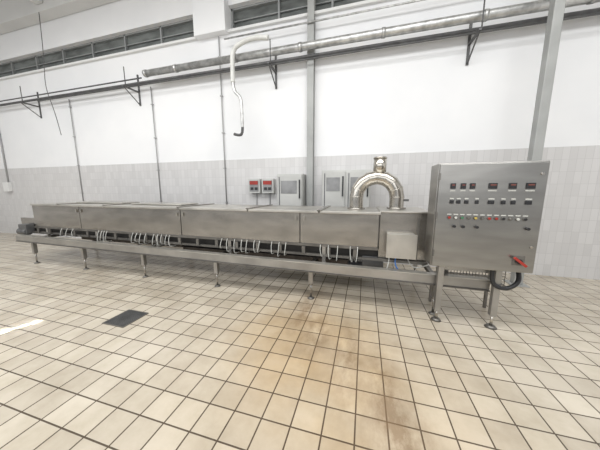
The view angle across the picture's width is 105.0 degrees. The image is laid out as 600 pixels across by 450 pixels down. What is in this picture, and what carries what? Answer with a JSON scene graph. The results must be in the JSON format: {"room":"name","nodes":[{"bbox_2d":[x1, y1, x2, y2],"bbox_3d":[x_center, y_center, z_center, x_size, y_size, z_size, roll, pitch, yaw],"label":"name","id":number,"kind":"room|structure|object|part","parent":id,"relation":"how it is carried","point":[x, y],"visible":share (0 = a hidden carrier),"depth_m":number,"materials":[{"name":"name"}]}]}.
{"room":"processing plant","nodes":[
{"label":"processing plant","id":0,"kind":"room"},
{"bbox_2d":[0,232,599,449],"bbox_3d":[-3.820,1.353,1.411,22.000,0.100,10.240,2,9,15],"label":"floor","id":1,"kind":"structure","parent":0,"point":[250,361],"depth_m":2.07,"materials":[{"name":"tile"}]},
{"bbox_2d":[102,309,148,327],"bbox_3d":[-2.056,1.100,2.723,0.320,0.006,0.320,2,9,15],"label":"floor drain grate","id":2,"kind":"object","parent":1,"relation":"on","point":[129,316],"visible":1,"depth_m":2.71,"materials":[{"name":"silver metal"}]},
{"bbox_2d":[15,201,505,315],"bbox_3d":[-1.807,0.239,4.248,8.900,1.250,1.290,2,9,15],"label":"conveyor","id":3,"kind":"object","parent":1,"relation":"on","point":[310,239],"visible":0.97,"depth_m":3.51,"materials":[{"name":"metal"}]},
{"bbox_3d":[-5.923,0.137,4.949,0.270,0.140,0.140,2,9,15],"label":"infeed motor","id":4,"kind":"part","parent":3,"relation":"part of","materials":[{"name":"grey metal"}]},
{"bbox_3d":[-5.803,-0.124,5.401,0.540,0.180,0.800,2,9,15],"label":"infeed frame","id":5,"kind":"part","parent":3,"relation":"part of","materials":[{"name":"silver metal"}]},
{"bbox_2d":[81,237,186,246],"bbox_3d":[-3.484,0.304,4.916,2.700,0.080,0.400,2,9,15],"label":"drip tray","id":6,"kind":"object","parent":3,"relation":"on","point":[86,238],"depth_m":4.73,"materials":[{"name":"silver metal"}]},
{"bbox_3d":[-3.442,-0.456,4.762,2.800,0.030,0.450,2,9,15],"label":"raised lid","id":7,"kind":"part","parent":3,"relation":"part of","materials":[{"name":"silver metal"}]},
{"bbox_2d":[30,202,380,250],"bbox_3d":[-2.186,-0.120,4.380,6.974,0.510,0.940,2,9,15],"label":"hood","id":8,"kind":"object","parent":3,"relation":"attached to","point":[324,227],"depth_m":3.68,"materials":[{"name":"silver metal"}]},
{"bbox_3d":[-2.045,0.316,3.923,7.600,0.075,0.040,2,9,15],"label":"rail","id":9,"kind":"part","parent":3,"relation":"part of","materials":[{"name":"silver metal"}]},
{"bbox_2d":[183,245,348,263],"bbox_3d":[-0.614,0.456,4.050,2.900,0.120,0.650,2,9,15],"label":"drip tray","id":10,"kind":"object","parent":3,"relation":"on","point":[210,249],"depth_m":3.66,"materials":[{"name":"silver metal"}]},
{"bbox_2d":[347,156,408,209],"bbox_3d":[1.147,-0.607,3.385,0.860,0.752,0.260,2,9,15],"label":"duct","id":11,"kind":"object","parent":3,"relation":"on","point":[379,176],"visible":0.99,"depth_m":3.29,"materials":[{"name":"silver metal"}]},
{"bbox_2d":[373,156,386,172],"bbox_3d":[1.161,-0.864,3.342,0.188,0.232,0.188,2,9,15],"label":"vent","id":12,"kind":"object","parent":11,"relation":"attached to","point":[379,166],"depth_m":3.27,"materials":[{"name":"silver metal"}]},
{"bbox_3d":[1.260,0.268,2.858,0.350,0.310,0.014,2,9,15],"label":"terminal box lid","id":13,"kind":"part","parent":3,"relation":"part of","materials":[{"name":"silver metal"}]},
{"bbox_3d":[1.462,-0.226,3.344,0.620,0.019,0.920,2,9,15],"label":"discharge lid","id":14,"kind":"part","parent":3,"relation":"part of","materials":[{"name":"silver metal"}]},
{"bbox_2d":[428,266,505,307],"bbox_3d":[2.045,0.758,2.898,0.720,0.630,0.320,2,9,15],"label":"cable tray","id":15,"kind":"object","parent":3,"relation":"on","point":[485,297],"depth_m":2.93,"materials":[{"name":"silver metal"}]},
{"bbox_2d":[277,174,305,205],"bbox_3d":[-0.182,-0.171,5.014,0.550,1.830,0.350,2,9,15],"label":"electrical cabinet","id":16,"kind":"object","parent":1,"relation":"on","point":[291,188],"visible":0.48,"depth_m":4.78,"materials":[{"name":"grey metal"}]},
{"bbox_3d":[-0.234,-0.786,4.771,0.350,0.260,0.008,2,9,15],"label":"window panel","id":17,"kind":"part","parent":16,"relation":"part of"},
{"bbox_2d":[322,169,370,265],"bbox_3d":[0.921,-0.144,4.670,0.920,1.880,0.420,2,9,15],"label":"electrical cabinet","id":18,"kind":"object","parent":1,"relation":"on","point":[337,185],"visible":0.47,"depth_m":4.43,"materials":[{"name":"grey metal"}]},
{"bbox_3d":[0.860,-0.779,4.389,0.720,0.260,0.008,2,9,15],"label":"window panel","id":19,"kind":"part","parent":18,"relation":"part of","materials":[{"name":"silver metal"}]},
{"bbox_2d":[424,160,549,329],"bbox_3d":[1.893,0.247,2.466,0.915,1.770,0.356,2,9,15],"label":"control panel","id":20,"kind":"object","parent":1,"relation":"on","point":[485,217],"visible":1,"depth_m":2.31,"materials":[{"name":"silver metal"}]},
{"bbox_3d":[1.863,-0.073,2.307,0.891,1.066,0.021,2,9,15],"label":"door panel","id":21,"kind":"part","parent":20,"relation":"part of","materials":[{"name":"silver metal"}]},
{"bbox_2d":[512,255,527,267],"bbox_3d":[2.148,0.357,2.252,0.116,0.104,0.054,2,9,15],"label":"switch","id":22,"kind":"object","parent":20,"relation":"attached to","point":[518,261],"depth_m":2.26,"materials":[{"name":"red plastic"}]},
{"bbox_2d":[503,0,565,287],"bbox_3d":[3.488,-2.310,3.221,0.240,6.599,0.240,2,9,15],"label":"steel post","id":23,"kind":"object","parent":1,"relation":"on","point":[556,7],"visible":0.6,"depth_m":3.23,"materials":[{"name":"metal"}]},
{"bbox_3d":[3.488,0.944,3.716,0.240,0.015,0.240,2,9,15],"label":"plate","id":24,"kind":"part","parent":23,"relation":"part of","materials":[{"name":"paint"}]},
{"bbox_3d":[0.214,0.728,5.136,0.230,0.015,0.166,2,9,15],"label":"base plate","id":25,"kind":"object","parent":1,"relation":"on","visible":0},
{"bbox_2d":[307,0,315,205],"bbox_3d":[0.220,-2.253,4.706,0.130,6.040,0.121,2,9,15],"label":"steel post","id":26,"kind":"object","parent":25,"relation":"on","point":[310,3],"visible":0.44,"depth_m":4.64,"materials":[{"name":"metal"}]},
{"bbox_2d":[0,0,599,168],"bbox_3d":[-2.484,-2.679,5.639,22.000,6.600,0.300,2,9,15],"label":"wall","id":27,"kind":"structure","parent":0,"point":[417,97],"depth_m":4.76,"materials":[{"name":"paint"}]},
{"bbox_2d":[0,135,12,191],"bbox_3d":[-9.765,-2.392,7.515,0.260,2.570,0.112,2,9,15],"label":"conduit","id":28,"kind":"object","parent":27,"relation":"attached to","point":[7,186],"visible":1,"depth_m":7.62,"materials":[{"name":"grey paint"}]},
{"bbox_2d":[19,86,41,117],"bbox_3d":[-7.772,-3.527,6.625,0.060,0.740,0.419,2,9,15],"label":"bracket","id":29,"kind":"object","parent":27,"relation":"attached to","point":[22,102],"visible":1,"depth_m":6.70,"materials":[{"name":"grey metal"}]},
{"bbox_3d":[-7.728,-3.551,6.819,0.040,0.730,0.019,2,9,15],"label":"wall plate","id":30,"kind":"part","parent":29,"relation":"part of","materials":[{"name":"grey metal"}]},
{"bbox_2d":[68,99,83,200],"bbox_3d":[-6.482,-2.087,6.668,0.060,2.920,0.037,2,9,15],"label":"conduit","id":31,"kind":"object","parent":27,"relation":"attached to","point":[70,107],"visible":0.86,"depth_m":6.64,"materials":[{"name":"grey metal"}]},
{"bbox_2d":[0,18,193,74],"bbox_3d":[-7.185,-4.697,6.639,10.250,0.490,0.060,2,9,15],"label":"frame","id":32,"kind":"object","parent":27,"relation":"attached to","point":[92,44],"visible":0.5,"depth_m":6.10,"materials":[{"name":"paint"}]},
{"bbox_2d":[0,22,193,76],"bbox_3d":[-7.174,-4.703,6.677,10.250,0.490,0.020,2,9,15],"label":"glazing","id":33,"kind":"object","parent":32,"relation":"in","point":[187,27],"visible":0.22,"depth_m":6.08,"materials":[{"name":"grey glass"}]},
{"bbox_2d":[122,66,140,105],"bbox_3d":[-4.112,-3.373,5.615,0.060,0.740,0.419,2,9,15],"label":"bracket","id":34,"kind":"object","parent":27,"relation":"attached to","point":[124,86],"visible":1,"depth_m":5.71,"materials":[{"name":"grey metal"}]},
{"bbox_3d":[-4.124,-3.317,5.617,0.036,0.030,0.400,2,9,15],"label":"arm","id":35,"kind":"part","parent":34,"relation":"part of"},
{"bbox_3d":[-4.068,-3.397,5.809,0.040,0.730,0.019,2,9,15],"label":"wall plate","id":36,"kind":"part","parent":34,"relation":"part of","materials":[{"name":"grey metal"}]},
{"bbox_2d":[150,87,161,201],"bbox_3d":[-3.688,-1.870,5.912,0.060,3.120,0.037,2,9,15],"label":"conduit","id":37,"kind":"object","parent":27,"relation":"attached to","point":[152,104],"visible":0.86,"depth_m":5.87,"materials":[{"name":"grey metal"}]},
{"bbox_2d":[0,0,391,80],"bbox_3d":[-2.532,-4.210,5.231,22.000,0.050,0.059,2,9,15],"label":"window sill","id":38,"kind":"structure","parent":27,"relation":"attached to","point":[367,2],"depth_m":5.16,"materials":[{"name":"white paint"}]},
{"bbox_2d":[192,0,228,39],"bbox_3d":[-1.929,-4.735,4.928,0.780,1.200,0.159,2,9,15],"label":"trim","id":39,"kind":"structure","parent":27,"relation":"attached to","point":[210,17],"depth_m":4.90,"materials":[{"name":"white paint"}]},
{"bbox_2d":[218,36,227,203],"bbox_3d":[-1.781,-2.186,5.325,0.060,3.920,0.037,2,9,15],"label":"conduit","id":40,"kind":"object","parent":27,"relation":"attached to","point":[221,95],"visible":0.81,"depth_m":5.30,"materials":[{"name":"grey metal"}]},
{"bbox_2d":[248,179,261,204],"bbox_3d":[-1.025,-0.183,5.361,0.280,1.750,0.144,2,9,15],"label":"display box","id":41,"kind":"object","parent":27,"relation":"attached to","point":[255,185],"visible":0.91,"depth_m":5.20,"materials":[{"name":"plastic"}]},
{"bbox_3d":[-1.043,-0.950,5.178,0.200,0.080,0.007,2,9,15],"label":"red panel","id":42,"kind":"part","parent":41,"relation":"part of","materials":[{"name":"plastic"}]},
{"bbox_2d":[262,179,275,203],"bbox_3d":[-0.707,-0.170,5.274,0.280,1.750,0.144,2,9,15],"label":"display box","id":43,"kind":"object","parent":27,"relation":"attached to","point":[268,185],"visible":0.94,"depth_m":5.11,"materials":[{"name":"plastic"}]},
{"bbox_3d":[-0.726,-0.936,5.090,0.200,0.080,0.007,2,9,15],"label":"red panel","id":44,"kind":"part","parent":43,"relation":"part of","materials":[{"name":"plastic"}]},
{"bbox_2d":[267,39,276,88],"bbox_3d":[-0.549,-3.223,4.631,0.060,0.740,0.419,2,9,15],"label":"bracket","id":45,"kind":"object","parent":27,"relation":"attached to","point":[268,63],"visible":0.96,"depth_m":4.71,"materials":[{"name":"grey metal"}]},
{"bbox_2d":[230,34,268,135],"bbox_3d":[-0.998,-2.743,4.590,0.846,1.832,0.090,2,9,15],"label":"hose","id":46,"kind":"object","parent":45,"relation":"hanging from","point":[259,37],"visible":1,"depth_m":4.58,"materials":[{"name":"white plastic"}]},
{"bbox_2d":[233,127,243,135],"bbox_3d":[-1.275,-1.945,4.790,0.237,0.195,0.056,2,9,15],"label":"outlet","id":47,"kind":"object","parent":46,"relation":"attached to","point":[242,128],"depth_m":4.76,"materials":[{"name":"plastic"}]},
{"bbox_3d":[-0.561,-3.168,4.633,0.036,0.030,0.400,2,9,15],"label":"arm","id":48,"kind":"part","parent":45,"relation":"part of"},
{"bbox_3d":[-0.504,-3.248,4.825,0.040,0.730,0.019,2,9,15],"label":"wall plate","id":49,"kind":"part","parent":45,"relation":"part of","materials":[{"name":"grey metal"}]},
{"bbox_2d":[231,0,339,27],"bbox_3d":[3.304,-4.256,3.744,9.970,0.490,0.060,2,9,15],"label":"frame","id":50,"kind":"object","parent":27,"relation":"attached to","point":[267,2],"visible":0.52,"depth_m":4.82,"materials":[{"name":"paint"}]},
{"bbox_2d":[234,0,364,27],"bbox_3d":[3.315,-4.262,3.782,9.970,0.490,0.020,2,9,15],"label":"glazing","id":51,"kind":"object","parent":50,"relation":"in","point":[288,4],"visible":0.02,"depth_m":4.81,"materials":[{"name":"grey glass"}]},
{"bbox_2d":[0,145,599,279],"bbox_3d":[-2.526,-0.481,5.821,22.000,2.200,0.011,2,9,15],"label":"tiles","id":52,"kind":"structure","parent":27,"relation":"attached to","point":[568,245],"depth_m":4.86,"materials":[{"name":"white tile"}]},
{"bbox_2d":[465,0,485,65],"bbox_3d":[2.822,-3.082,3.701,0.060,0.740,0.419,2,9,15],"label":"bracket","id":53,"kind":"object","parent":27,"relation":"attached to","point":[477,33],"visible":0.97,"depth_m":3.78,"materials":[{"name":"grey metal"}]},
{"bbox_3d":[2.867,-3.106,3.895,0.040,0.730,0.019,2,9,15],"label":"wall plate","id":54,"kind":"part","parent":53,"relation":"part of","materials":[{"name":"grey metal"}]},
{"bbox_3d":[2.810,-3.026,3.703,0.036,0.030,0.400,2,9,15],"label":"arm","id":55,"kind":"part","parent":53,"relation":"part of"},
{"bbox_3d":[2.796,-3.209,3.511,0.019,0.430,0.020,2,9,15],"label":"hanger rod","id":56,"kind":"part","parent":53,"relation":"part of","materials":[{"name":"grey metal"}]},
{"bbox_3d":[-3.820,-5.295,0.399,22.000,0.150,10.240,2,9,15],"label":"ceiling","id":57,"kind":"structure","parent":0,"visible":0},
{"bbox_2d":[0,0,118,34],"bbox_3d":[-3.849,-4.934,0.352,22.000,0.549,9.830,2,9,15],"label":"beams","id":58,"kind":"structure","parent":57,"relation":"attached to","point":[14,14],"depth_m":6.05,"materials":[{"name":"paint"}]},
{"bbox_2d":[38,12,60,133],"bbox_3d":[-6.753,-3.993,6.173,0.330,3.042,0.016,2,9,15],"label":"hanging cable","id":59,"kind":"object","parent":58,"relation":"hanging from","point":[38,12],"visible":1,"depth_m":6.18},
{"bbox_3d":[-14.511,-2.408,3.858,0.200,6.600,10.240,2,9,15],"label":"wall","id":60,"kind":"structure","parent":0,"visible":0},
{"bbox_2d":[0,8,599,105],"bbox_3d":[-2.583,-3.395,5.189,21.990,0.220,0.104,2,9,15],"label":"pipe","id":61,"kind":"object","parent":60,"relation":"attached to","point":[595,11],"visible":1,"depth_m":4.31,"materials":[{"name":"grey metal"}]},
{"bbox_3d":[6.871,-1.510,-2.044,0.200,6.600,10.240,2,9,15],"label":"wall","id":62,"kind":"structure","parent":0,"visible":0},
{"bbox_2d":[224,0,424,39],"bbox_3d":[3.207,-3.736,3.546,9.990,0.032,0.032,2,9,15],"label":"conduit","id":63,"kind":"object","parent":62,"relation":"attached to","point":[412,1],"visible":1,"depth_m":4.27,"materials":[{"name":"grey metal"}]},
{"bbox_2d":[142,0,599,77],"bbox_3d":[2.169,-3.309,3.799,12.090,0.160,0.160,2,9,15],"label":"pipe","id":64,"kind":"object","parent":62,"relation":"attached to","point":[539,5],"visible":0.93,"depth_m":3.96,"materials":[{"name":"grey metal"}]}
]}

